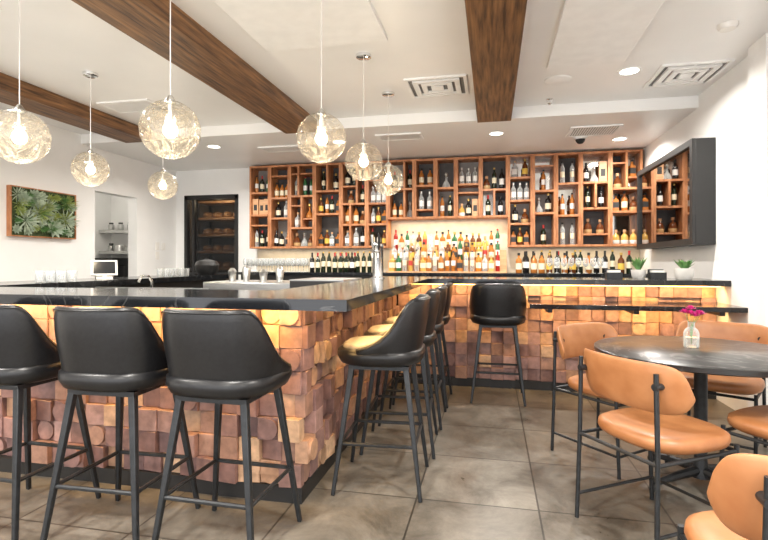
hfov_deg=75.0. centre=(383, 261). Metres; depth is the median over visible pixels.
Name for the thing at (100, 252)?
shelf
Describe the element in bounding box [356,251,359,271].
wine bottle
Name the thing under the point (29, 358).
bar stool
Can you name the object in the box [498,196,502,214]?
wine bottle
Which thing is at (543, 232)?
wine bottle
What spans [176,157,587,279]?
wall
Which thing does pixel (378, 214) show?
liquor bottle
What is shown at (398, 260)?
liquor bottle
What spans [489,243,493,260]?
liquor bottle
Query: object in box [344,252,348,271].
wine bottle
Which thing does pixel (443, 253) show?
liquor bottle
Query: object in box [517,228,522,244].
liquor bottle
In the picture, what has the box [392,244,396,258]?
liquor bottle
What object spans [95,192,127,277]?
wall
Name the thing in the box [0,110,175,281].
wall
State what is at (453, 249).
liquor bottle
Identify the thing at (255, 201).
box
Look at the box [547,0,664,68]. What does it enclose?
ceiling panel
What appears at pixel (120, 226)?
canister
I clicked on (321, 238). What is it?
liquor bottle
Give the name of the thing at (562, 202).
liquor bottle
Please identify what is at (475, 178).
liquor bottle
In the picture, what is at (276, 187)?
liquor bottle
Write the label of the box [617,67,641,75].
recessed light
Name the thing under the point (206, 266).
ice bucket
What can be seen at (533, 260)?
liquor bottle
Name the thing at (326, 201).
liquor bottle
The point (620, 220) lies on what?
wall shelf
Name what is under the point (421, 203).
liquor bottle
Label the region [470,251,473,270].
liquor bottle
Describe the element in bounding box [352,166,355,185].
liquor bottle
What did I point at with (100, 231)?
shelf
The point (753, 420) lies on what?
dining chair
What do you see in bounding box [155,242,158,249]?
light switch
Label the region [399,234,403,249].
liquor bottle
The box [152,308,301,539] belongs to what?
bar stool
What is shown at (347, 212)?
liquor bottle
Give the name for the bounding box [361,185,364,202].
wine bottle
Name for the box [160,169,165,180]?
socket
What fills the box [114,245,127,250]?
saucepan
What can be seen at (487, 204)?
wine bottle
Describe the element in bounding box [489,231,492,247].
liquor bottle
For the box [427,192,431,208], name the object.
liquor bottle
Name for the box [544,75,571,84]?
ceiling speaker
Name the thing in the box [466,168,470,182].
liquor bottle
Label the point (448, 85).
ceiling vent
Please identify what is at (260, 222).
wall shelf
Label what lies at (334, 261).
wine bottle
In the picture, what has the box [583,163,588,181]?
wine bottle
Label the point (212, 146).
recessed light
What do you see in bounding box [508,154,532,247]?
wall shelf
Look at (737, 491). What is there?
dining chair
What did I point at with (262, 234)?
wine bottle
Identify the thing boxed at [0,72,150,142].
ceiling beam
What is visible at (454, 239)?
liquor bottle
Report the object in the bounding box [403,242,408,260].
liquor bottle
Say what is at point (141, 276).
bar sink
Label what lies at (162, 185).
pendant lamp
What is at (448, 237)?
liquor bottle
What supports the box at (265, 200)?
on the wall shelf at (260, 222)
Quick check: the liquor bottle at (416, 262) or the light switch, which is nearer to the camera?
the liquor bottle at (416, 262)
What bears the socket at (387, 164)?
attached to the pendant lamp at (388, 180)
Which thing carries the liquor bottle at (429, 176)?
in the wall shelf at (425, 164)
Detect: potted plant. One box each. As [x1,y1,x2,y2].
[630,256,647,278]
[673,259,694,278]
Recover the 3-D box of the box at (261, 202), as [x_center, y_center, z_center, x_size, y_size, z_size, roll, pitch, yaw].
[-1.921,-0.862,7.924,0.090,0.242,0.081,0,0,12]
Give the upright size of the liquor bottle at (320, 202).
0.245 m
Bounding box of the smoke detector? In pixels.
[716,20,738,32]
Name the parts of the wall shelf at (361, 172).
shelf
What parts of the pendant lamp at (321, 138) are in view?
cord, bulb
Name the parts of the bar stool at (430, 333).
leg, leg, seat, leg, leg, backrest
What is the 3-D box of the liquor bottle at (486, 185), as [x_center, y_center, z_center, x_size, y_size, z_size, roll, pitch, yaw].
[1.474,-1.134,7.178,0.102,0.195,0.099,0,0,9]
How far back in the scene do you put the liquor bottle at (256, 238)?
7.91 m
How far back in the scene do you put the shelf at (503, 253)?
7.16 m
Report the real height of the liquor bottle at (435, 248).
0.199 m
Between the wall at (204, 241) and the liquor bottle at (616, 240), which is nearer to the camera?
the liquor bottle at (616, 240)
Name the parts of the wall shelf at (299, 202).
shelf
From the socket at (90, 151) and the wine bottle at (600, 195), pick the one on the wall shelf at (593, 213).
the wine bottle at (600, 195)
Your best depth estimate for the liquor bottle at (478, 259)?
6.91 m
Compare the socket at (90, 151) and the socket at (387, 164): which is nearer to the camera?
the socket at (90, 151)
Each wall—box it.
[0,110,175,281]
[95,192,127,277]
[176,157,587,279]
[190,199,233,279]
[640,56,747,409]
[748,33,767,406]
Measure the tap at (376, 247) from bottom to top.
0.222 m
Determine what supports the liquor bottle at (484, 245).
on the shelf at (503, 264)
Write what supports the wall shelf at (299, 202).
attached to the wall at (219, 181)
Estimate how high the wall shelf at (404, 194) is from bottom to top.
0.870 m
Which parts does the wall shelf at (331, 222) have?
shelf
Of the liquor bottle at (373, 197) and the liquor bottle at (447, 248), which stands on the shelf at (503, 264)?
the liquor bottle at (447, 248)
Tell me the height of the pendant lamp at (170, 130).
1.115 m
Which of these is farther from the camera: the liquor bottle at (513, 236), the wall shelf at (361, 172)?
the wall shelf at (361, 172)
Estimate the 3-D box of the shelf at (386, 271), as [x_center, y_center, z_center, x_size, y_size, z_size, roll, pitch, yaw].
[0.865,0.140,7.035,1.680,0.020,0.119,0,0,12]
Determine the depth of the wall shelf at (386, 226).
7.52 m
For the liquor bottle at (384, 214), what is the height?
0.227 m
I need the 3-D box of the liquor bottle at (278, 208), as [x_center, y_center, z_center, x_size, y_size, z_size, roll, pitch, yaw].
[-1.661,-0.816,7.867,0.077,0.253,0.075,0,0,1]
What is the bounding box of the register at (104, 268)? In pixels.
[91,260,117,278]
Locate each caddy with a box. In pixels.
[605,269,622,278]
[648,269,666,278]
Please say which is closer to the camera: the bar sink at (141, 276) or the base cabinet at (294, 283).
the bar sink at (141, 276)
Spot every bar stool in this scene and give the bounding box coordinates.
[0,305,101,539]
[40,306,200,539]
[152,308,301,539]
[331,294,430,502]
[360,289,440,458]
[378,285,447,429]
[392,282,453,407]
[469,283,526,406]
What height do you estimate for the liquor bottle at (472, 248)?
0.254 m
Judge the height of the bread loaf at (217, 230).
0.115 m
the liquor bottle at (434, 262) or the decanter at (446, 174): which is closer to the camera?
the liquor bottle at (434, 262)
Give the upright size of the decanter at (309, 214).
0.236 m
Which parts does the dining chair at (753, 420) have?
leg, seat frame, seat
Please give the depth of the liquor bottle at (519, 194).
7.05 m
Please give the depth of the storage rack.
9.05 m
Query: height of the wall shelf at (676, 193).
0.980 m
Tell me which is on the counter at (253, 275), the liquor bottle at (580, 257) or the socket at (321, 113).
the liquor bottle at (580, 257)
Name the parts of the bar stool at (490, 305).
leg, seat, seat plate, backrest, leg, leg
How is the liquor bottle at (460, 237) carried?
on the shelf at (503, 253)
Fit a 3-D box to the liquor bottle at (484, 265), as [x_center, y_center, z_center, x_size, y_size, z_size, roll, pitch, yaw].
[1.397,0.009,6.922,0.073,0.241,0.071,0,0,-3]
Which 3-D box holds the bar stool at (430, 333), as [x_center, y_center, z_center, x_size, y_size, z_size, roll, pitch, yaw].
[0.127,0.720,3.431,0.526,1.062,0.517,0,0,8]
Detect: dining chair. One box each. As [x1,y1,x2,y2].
[550,322,667,479]
[575,348,739,539]
[676,320,767,453]
[677,453,767,539]
[719,405,767,461]
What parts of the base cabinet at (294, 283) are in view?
cooler lid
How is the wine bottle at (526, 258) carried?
on the counter at (253, 275)
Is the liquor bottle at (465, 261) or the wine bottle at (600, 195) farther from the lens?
the liquor bottle at (465, 261)
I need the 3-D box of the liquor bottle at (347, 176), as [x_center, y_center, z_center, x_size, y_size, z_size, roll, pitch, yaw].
[-0.551,-1.281,7.604,0.081,0.268,0.079,0,0,33]
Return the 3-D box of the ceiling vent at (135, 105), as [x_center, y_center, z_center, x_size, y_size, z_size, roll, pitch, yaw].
[-2.645,-1.643,5.278,0.600,0.015,0.350,0,0,12]
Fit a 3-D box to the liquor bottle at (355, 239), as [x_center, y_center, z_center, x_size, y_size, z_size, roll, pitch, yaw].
[-0.421,-0.377,7.571,0.083,0.274,0.081,0,0,20]
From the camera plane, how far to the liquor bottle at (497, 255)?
6.87 m
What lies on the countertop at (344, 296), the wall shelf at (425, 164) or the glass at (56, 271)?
the glass at (56, 271)
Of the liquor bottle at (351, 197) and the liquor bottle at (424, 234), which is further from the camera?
the liquor bottle at (351, 197)
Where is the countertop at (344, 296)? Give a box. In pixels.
[0,274,730,311]
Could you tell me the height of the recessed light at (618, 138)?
0.008 m
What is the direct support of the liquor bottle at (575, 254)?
on the counter at (253, 275)
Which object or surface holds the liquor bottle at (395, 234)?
on the shelf at (503, 253)
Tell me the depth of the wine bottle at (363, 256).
7.26 m
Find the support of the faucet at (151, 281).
on the countertop at (344, 296)
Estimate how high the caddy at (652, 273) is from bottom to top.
0.090 m
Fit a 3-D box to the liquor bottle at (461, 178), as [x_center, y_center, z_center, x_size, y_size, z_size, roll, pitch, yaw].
[1.125,-1.244,7.238,0.073,0.240,0.071,0,0,36]
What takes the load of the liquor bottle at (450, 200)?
in the wall shelf at (442, 165)
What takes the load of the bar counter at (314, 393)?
on the floor
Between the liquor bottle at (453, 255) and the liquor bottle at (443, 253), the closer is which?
the liquor bottle at (453, 255)
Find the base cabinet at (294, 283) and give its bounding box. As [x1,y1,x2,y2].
[289,277,361,287]
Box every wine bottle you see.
[260,176,263,191]
[260,230,263,246]
[274,230,278,246]
[310,253,314,271]
[315,253,319,271]
[330,196,333,212]
[332,253,336,271]
[338,252,342,271]
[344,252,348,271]
[350,252,354,271]
[354,253,355,271]
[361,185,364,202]
[361,226,364,245]
[393,172,396,187]
[408,170,411,187]
[485,195,490,214]
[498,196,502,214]
[499,169,503,187]
[522,251,524,272]
[524,251,528,272]
[541,225,545,244]
[554,251,559,272]
[566,251,569,272]
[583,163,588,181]
[594,251,599,272]
[598,187,603,206]
[602,251,607,272]
[626,251,631,272]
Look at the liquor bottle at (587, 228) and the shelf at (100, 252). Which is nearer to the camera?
the liquor bottle at (587, 228)
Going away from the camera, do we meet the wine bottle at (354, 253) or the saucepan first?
the wine bottle at (354, 253)
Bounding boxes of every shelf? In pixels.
[99,230,127,233]
[99,251,127,253]
[196,217,233,221]
[196,234,233,237]
[196,251,233,253]
[197,200,233,205]
[249,166,269,248]
[269,165,290,248]
[289,164,317,248]
[314,162,345,248]
[341,162,366,247]
[367,160,390,247]
[386,271,506,272]
[388,159,415,220]
[388,261,506,270]
[390,250,506,260]
[414,158,436,219]
[435,157,456,219]
[456,156,480,219]
[481,155,507,218]
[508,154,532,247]
[533,153,555,246]
[556,152,580,246]
[581,151,609,246]
[609,149,642,246]
[637,137,715,248]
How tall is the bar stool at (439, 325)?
1.062 m
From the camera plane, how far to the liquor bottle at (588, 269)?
6.64 m
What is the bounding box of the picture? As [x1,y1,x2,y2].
[6,185,77,239]
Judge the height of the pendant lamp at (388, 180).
1.000 m
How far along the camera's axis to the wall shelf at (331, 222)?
7.71 m
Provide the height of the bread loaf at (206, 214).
0.115 m
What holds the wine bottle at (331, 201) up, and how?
on the wall shelf at (331, 222)
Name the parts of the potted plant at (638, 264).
plant pot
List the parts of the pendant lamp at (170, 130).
bulb, cord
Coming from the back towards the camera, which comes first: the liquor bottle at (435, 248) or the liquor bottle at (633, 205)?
the liquor bottle at (435, 248)
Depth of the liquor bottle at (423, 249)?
7.20 m
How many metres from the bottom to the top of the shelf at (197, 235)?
0.040 m
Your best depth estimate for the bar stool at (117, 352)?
2.13 m
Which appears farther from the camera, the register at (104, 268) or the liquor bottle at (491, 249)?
the liquor bottle at (491, 249)
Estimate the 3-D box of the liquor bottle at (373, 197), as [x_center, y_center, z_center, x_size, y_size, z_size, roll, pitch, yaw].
[-0.162,-1.008,7.544,0.076,0.250,0.074,0,0,20]
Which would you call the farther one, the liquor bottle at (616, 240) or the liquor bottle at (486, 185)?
the liquor bottle at (486, 185)
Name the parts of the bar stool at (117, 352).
leg, backrest, seat, seat plate, leg, leg, leg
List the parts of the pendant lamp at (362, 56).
cord, bulb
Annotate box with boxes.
[253,199,260,214]
[259,200,263,213]
[264,199,267,213]
[472,199,477,215]
[598,161,606,180]
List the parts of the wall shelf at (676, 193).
glass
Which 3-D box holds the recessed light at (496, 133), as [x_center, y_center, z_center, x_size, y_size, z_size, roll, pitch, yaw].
[1.337,-1.526,5.952,0.194,0.008,0.194,0,0,12]
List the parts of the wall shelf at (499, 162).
shelf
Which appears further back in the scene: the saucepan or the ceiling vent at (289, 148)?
the saucepan
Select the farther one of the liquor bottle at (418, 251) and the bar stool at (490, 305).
the liquor bottle at (418, 251)
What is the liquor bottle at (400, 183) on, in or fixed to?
in the wall shelf at (404, 194)
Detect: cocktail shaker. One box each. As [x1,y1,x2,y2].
[228,268,236,280]
[242,265,250,281]
[259,269,267,281]
[275,266,283,281]
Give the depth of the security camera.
6.04 m
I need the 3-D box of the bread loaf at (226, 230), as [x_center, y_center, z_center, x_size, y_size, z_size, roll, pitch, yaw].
[-2.832,-0.557,9.103,0.160,0.115,0.257,0,0,12]
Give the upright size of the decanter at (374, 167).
0.230 m
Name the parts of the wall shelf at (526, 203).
shelf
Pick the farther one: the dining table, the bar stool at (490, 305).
the bar stool at (490, 305)
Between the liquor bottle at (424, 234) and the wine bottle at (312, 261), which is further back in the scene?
the wine bottle at (312, 261)
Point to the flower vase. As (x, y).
(692, 313)
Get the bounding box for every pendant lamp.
[11,0,27,143]
[82,71,98,173]
[157,107,166,188]
[162,0,177,137]
[315,0,327,144]
[356,52,370,166]
[382,91,394,183]
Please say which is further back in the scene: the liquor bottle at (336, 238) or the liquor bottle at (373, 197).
the liquor bottle at (336, 238)
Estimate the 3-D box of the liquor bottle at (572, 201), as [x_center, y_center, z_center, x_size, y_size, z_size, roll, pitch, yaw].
[2.611,-0.804,6.940,0.064,0.307,0.063,0,0,2]
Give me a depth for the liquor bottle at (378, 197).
7.50 m
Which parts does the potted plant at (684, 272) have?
plant pot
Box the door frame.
[184,194,237,279]
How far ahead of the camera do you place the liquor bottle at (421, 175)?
7.35 m
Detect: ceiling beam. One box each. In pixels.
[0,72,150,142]
[72,0,316,133]
[465,0,526,122]
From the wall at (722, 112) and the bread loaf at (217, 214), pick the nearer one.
the wall at (722, 112)
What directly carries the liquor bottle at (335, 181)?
in the wall shelf at (331, 222)
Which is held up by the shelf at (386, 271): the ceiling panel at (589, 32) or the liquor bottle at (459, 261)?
the liquor bottle at (459, 261)
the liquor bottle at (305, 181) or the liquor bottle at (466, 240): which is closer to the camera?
the liquor bottle at (466, 240)
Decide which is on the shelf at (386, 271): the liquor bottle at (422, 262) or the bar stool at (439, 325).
the liquor bottle at (422, 262)
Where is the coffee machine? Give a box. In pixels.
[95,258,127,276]
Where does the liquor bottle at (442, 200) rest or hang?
in the wall shelf at (442, 165)
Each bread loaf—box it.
[203,212,212,217]
[203,229,212,233]
[203,245,213,250]
[213,212,222,216]
[213,228,222,233]
[213,245,223,250]
[223,212,232,216]
[223,228,233,233]
[223,245,232,250]
[223,261,232,267]
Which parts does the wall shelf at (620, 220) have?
shelf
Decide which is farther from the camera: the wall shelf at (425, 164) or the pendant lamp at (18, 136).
the wall shelf at (425, 164)
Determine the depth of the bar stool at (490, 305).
4.38 m
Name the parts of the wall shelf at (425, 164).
shelf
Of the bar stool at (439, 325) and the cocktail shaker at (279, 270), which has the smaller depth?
the bar stool at (439, 325)
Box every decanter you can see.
[306,203,311,217]
[371,165,377,179]
[442,173,449,186]
[590,166,598,180]
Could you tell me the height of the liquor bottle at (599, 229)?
0.196 m
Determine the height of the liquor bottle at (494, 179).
0.311 m
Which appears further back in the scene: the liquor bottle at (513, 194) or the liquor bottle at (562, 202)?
the liquor bottle at (513, 194)
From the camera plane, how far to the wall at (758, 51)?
3.70 m
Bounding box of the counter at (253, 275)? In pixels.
[237,272,647,279]
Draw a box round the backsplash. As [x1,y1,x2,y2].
[257,219,639,272]
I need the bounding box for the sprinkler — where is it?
[546,98,552,104]
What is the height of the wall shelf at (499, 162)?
0.870 m
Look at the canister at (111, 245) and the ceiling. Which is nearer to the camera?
the ceiling
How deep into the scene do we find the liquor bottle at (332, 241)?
7.63 m
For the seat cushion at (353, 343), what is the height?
0.037 m
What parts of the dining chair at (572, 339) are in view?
leg, backrest, seat, seat frame, leg, leg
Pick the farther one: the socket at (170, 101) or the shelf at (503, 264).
the shelf at (503, 264)
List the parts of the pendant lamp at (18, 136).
cord, bulb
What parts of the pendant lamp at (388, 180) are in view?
bulb, cord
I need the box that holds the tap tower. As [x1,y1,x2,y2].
[370,235,384,278]
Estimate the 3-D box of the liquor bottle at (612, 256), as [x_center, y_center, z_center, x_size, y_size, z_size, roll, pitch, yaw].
[3.027,-0.007,6.622,0.066,0.314,0.064,0,0,21]
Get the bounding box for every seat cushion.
[343,336,381,349]
[368,324,392,333]
[385,316,397,323]
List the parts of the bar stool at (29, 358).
leg, leg, seat plate, backrest, seat, leg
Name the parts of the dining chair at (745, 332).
backrest, seat, seat frame, leg, leg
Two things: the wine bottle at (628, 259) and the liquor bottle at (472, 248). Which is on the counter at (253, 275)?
the wine bottle at (628, 259)
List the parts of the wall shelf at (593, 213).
shelf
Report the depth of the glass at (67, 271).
4.01 m
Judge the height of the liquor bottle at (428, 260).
0.250 m
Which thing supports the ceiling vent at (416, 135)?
in the ceiling
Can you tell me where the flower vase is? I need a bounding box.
[680,305,705,348]
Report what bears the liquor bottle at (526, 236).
in the wall shelf at (526, 203)
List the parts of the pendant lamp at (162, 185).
bulb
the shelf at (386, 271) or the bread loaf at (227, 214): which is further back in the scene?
the bread loaf at (227, 214)
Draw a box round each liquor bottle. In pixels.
[255,176,258,191]
[255,229,258,246]
[275,183,278,196]
[276,202,280,217]
[280,183,284,196]
[280,231,283,245]
[294,233,300,245]
[295,212,299,226]
[303,177,306,194]
[308,233,311,245]
[310,177,311,194]
[319,198,322,212]
[319,232,323,245]
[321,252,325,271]
[322,171,325,189]
[325,196,328,212]
[325,230,329,245]
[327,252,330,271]
[330,232,334,245]
[333,173,338,189]
[335,232,338,245]
[336,199,338,212]
[345,169,349,185]
[345,207,348,223]
[345,230,348,245]
[348,191,354,202]
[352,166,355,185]
[353,228,358,245]
[354,206,358,223]
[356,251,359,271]
[360,211,364,223]
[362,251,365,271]
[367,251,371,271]
[371,187,375,202]
[371,209,375,222]
[376,186,380,201]
[376,207,380,222]
[380,167,385,178]
[382,186,385,201]
[382,209,385,222]
[382,230,385,245]
[389,254,395,270]
[392,201,396,216]
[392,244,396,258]
[394,230,397,249]
[396,253,400,270]
[398,174,402,187]
[399,202,402,216]
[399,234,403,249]
[402,251,406,270]
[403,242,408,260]
[405,231,408,249]
[409,243,413,260]
[409,251,412,270]
[411,231,414,249]
[414,249,418,270]
[416,232,421,249]
[416,240,419,260]
[419,168,423,184]
[419,191,423,208]
[420,255,425,270]
[421,242,426,260]
[423,230,426,248]
[426,254,430,270]
[427,168,432,184]
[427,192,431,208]
[427,244,431,260]
[428,233,432,249]
[432,247,438,260]
[433,251,436,270]
[435,231,438,249]
[438,253,443,270]
[439,242,444,259]
[440,196,443,215]
[440,232,444,249]
[445,242,450,260]
[445,251,448,270]
[446,230,450,248]
[448,195,451,215]
[451,244,456,260]
[451,251,454,270]
[452,232,456,249]
[457,255,462,270]
[458,204,464,215]
[458,232,462,249]
[458,239,461,259]
[459,168,463,182]
[464,235,468,248]
[464,243,468,260]
[464,250,467,270]
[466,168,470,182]
[466,199,470,215]
[470,233,474,247]
[470,243,474,260]
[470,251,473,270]
[473,167,477,182]
[475,243,481,260]
[476,233,481,248]
[476,253,480,270]
[481,236,488,249]
[482,254,487,270]
[483,176,489,188]
[483,241,486,260]
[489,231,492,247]
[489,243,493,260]
[489,255,493,270]
[492,168,496,188]
[495,229,499,249]
[496,241,499,256]
[496,251,499,270]
[511,161,517,176]
[511,183,515,199]
[511,230,515,244]
[512,205,517,222]
[516,253,521,272]
[517,183,522,199]
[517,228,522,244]
[521,209,528,222]
[522,159,527,175]
[524,183,528,198]
[524,230,528,244]
[531,253,536,272]
[539,253,544,272]
[541,170,545,189]
[545,193,550,211]
[546,253,551,272]
[560,162,564,182]
[560,194,564,214]
[560,223,564,244]
[561,253,567,272]
[570,161,574,181]
[570,193,574,213]
[570,223,574,243]
[570,253,575,272]
[574,250,577,272]
[578,250,582,272]
[584,219,591,233]
[585,186,589,206]
[585,253,591,272]
[596,219,603,232]
[610,250,614,268]
[613,173,621,186]
[613,194,618,210]
[613,230,619,243]
[618,253,624,272]
[620,229,628,243]
[621,191,627,210]
[628,159,635,175]
[629,197,636,209]
[629,229,636,243]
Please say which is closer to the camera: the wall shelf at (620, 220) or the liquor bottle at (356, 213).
the wall shelf at (620, 220)
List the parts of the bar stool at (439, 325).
leg, leg, seat, leg, leg, backrest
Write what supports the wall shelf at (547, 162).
attached to the wall at (219, 181)
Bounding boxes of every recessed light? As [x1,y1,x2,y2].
[206,145,221,148]
[332,140,346,143]
[488,131,504,135]
[611,137,627,141]
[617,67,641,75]
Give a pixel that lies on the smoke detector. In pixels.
(727, 26)
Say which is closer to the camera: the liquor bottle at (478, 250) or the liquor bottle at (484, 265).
the liquor bottle at (484, 265)
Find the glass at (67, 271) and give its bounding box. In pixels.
[67,271,77,281]
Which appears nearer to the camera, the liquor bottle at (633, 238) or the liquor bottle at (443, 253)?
the liquor bottle at (633, 238)
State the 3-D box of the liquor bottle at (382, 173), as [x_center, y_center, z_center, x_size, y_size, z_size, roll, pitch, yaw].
[-0.014,-1.327,7.499,0.106,0.204,0.103,0,0,29]
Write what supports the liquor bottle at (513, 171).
in the wall shelf at (526, 203)
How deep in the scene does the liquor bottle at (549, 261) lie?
6.76 m
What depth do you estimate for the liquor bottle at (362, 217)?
7.52 m
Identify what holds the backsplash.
attached to the wall at (219, 181)
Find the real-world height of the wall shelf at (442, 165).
0.870 m
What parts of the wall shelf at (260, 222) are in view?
shelf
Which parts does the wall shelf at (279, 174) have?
shelf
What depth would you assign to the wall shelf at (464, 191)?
7.24 m
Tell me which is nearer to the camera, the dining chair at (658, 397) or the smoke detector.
the dining chair at (658, 397)
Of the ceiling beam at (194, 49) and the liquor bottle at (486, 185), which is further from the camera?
the liquor bottle at (486, 185)
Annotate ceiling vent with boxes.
[96,98,164,113]
[258,145,307,152]
[375,132,423,141]
[403,74,468,98]
[565,124,623,137]
[643,59,734,88]
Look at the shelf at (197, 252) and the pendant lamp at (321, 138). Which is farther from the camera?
the shelf at (197, 252)
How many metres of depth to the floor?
2.68 m
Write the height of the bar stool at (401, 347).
1.062 m
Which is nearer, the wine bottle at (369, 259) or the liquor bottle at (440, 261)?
the liquor bottle at (440, 261)
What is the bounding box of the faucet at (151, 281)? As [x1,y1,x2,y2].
[137,275,152,287]
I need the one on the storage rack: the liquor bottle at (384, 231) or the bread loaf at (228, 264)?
the bread loaf at (228, 264)
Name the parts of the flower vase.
stem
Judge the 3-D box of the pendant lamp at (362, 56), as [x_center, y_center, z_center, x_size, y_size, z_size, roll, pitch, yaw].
[-0.162,-1.150,3.984,0.301,1.000,0.301,0,0,12]
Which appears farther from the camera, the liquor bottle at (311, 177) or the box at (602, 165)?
the liquor bottle at (311, 177)
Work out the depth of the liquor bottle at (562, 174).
6.93 m
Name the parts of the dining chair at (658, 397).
leg, backrest, leg, leg, seat frame, seat, leg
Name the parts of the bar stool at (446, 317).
leg, seat, leg, leg, backrest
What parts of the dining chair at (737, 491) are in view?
leg, seat frame, seat, backrest, leg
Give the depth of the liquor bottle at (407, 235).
7.37 m
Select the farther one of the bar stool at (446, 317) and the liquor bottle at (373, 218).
the liquor bottle at (373, 218)
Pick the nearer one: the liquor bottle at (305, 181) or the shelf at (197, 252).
the liquor bottle at (305, 181)
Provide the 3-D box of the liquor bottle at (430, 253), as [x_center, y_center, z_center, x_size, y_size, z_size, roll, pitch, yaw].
[0.660,-0.141,7.207,0.074,0.242,0.072,0,0,14]
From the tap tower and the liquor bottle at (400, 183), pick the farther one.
the liquor bottle at (400, 183)
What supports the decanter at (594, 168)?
on the wall shelf at (593, 213)
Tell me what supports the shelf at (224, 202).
attached to the storage rack
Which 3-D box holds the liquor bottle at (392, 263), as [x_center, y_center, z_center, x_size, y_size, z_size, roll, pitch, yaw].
[0.126,0.009,7.198,0.073,0.242,0.073,0,0,36]
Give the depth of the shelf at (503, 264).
7.04 m
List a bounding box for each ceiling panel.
[213,0,387,51]
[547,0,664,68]
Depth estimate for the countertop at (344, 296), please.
2.62 m
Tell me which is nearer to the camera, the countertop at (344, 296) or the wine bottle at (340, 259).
the countertop at (344, 296)
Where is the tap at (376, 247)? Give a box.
[370,235,380,257]
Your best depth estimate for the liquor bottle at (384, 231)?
7.46 m
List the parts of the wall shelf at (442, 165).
shelf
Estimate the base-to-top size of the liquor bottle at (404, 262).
0.292 m
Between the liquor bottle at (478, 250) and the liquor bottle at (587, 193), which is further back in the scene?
the liquor bottle at (478, 250)
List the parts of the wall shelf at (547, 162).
shelf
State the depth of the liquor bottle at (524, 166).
7.04 m
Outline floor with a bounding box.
[0,383,767,539]
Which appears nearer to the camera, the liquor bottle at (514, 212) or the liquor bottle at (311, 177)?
the liquor bottle at (514, 212)
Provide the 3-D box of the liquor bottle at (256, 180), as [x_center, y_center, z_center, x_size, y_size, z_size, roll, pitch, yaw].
[-2.015,-1.229,7.928,0.059,0.280,0.057,0,0,20]
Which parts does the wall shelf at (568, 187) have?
shelf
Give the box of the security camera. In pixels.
[573,135,586,143]
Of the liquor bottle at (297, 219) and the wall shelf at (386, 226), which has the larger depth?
the liquor bottle at (297, 219)
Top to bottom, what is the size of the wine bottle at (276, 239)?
0.257 m
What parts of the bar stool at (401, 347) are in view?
leg, leg, seat plate, seat, backrest, leg, leg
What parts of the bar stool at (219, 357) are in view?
leg, leg, seat plate, backrest, seat, leg, leg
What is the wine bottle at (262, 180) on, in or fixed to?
on the wall shelf at (260, 222)
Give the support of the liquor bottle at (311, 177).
in the wall shelf at (299, 202)
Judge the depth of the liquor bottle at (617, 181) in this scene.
6.76 m
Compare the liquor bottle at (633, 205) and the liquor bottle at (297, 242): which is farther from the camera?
the liquor bottle at (297, 242)
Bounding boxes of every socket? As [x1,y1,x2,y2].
[13,104,25,127]
[87,149,93,162]
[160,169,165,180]
[164,95,175,119]
[317,108,325,129]
[360,139,366,154]
[385,162,390,174]
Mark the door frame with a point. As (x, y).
(193, 198)
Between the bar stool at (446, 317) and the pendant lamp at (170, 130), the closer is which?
the pendant lamp at (170, 130)
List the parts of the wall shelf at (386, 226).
shelf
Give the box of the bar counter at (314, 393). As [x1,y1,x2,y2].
[0,279,747,503]
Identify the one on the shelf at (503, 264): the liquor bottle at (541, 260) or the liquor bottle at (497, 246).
the liquor bottle at (497, 246)
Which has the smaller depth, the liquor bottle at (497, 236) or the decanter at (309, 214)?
the liquor bottle at (497, 236)
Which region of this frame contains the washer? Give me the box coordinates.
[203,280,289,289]
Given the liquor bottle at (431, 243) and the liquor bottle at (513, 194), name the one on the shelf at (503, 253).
the liquor bottle at (431, 243)
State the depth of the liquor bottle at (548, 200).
6.96 m
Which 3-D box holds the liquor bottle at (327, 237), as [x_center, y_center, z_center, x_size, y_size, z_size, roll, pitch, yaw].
[-0.875,-0.366,7.701,0.077,0.252,0.075,0,0,-12]
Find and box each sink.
[95,275,209,288]
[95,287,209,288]
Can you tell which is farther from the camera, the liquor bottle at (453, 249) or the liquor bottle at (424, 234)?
the liquor bottle at (424, 234)
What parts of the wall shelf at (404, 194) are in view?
shelf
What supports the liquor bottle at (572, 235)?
in the wall shelf at (568, 187)
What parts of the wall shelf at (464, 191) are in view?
shelf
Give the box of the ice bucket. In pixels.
[194,258,218,274]
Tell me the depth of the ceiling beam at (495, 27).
3.59 m
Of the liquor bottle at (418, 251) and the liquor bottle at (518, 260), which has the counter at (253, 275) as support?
the liquor bottle at (518, 260)
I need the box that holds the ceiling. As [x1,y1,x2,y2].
[0,0,767,170]
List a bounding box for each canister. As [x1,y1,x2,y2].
[108,223,114,229]
[108,243,113,250]
[117,222,123,229]
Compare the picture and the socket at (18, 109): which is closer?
the socket at (18, 109)
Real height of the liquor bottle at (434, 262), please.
0.282 m
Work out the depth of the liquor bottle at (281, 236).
7.80 m
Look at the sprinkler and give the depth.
5.05 m
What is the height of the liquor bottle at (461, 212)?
0.185 m
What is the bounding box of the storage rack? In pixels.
[196,200,233,269]
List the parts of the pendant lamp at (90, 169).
cord, bulb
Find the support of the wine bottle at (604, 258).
on the counter at (253, 275)
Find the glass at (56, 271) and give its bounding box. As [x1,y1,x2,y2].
[56,271,66,282]
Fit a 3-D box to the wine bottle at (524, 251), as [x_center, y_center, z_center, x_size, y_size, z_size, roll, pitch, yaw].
[1.964,0.001,6.962,0.074,0.299,0.073,0,0,-10]
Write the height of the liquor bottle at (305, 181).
0.297 m
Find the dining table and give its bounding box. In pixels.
[594,336,767,491]

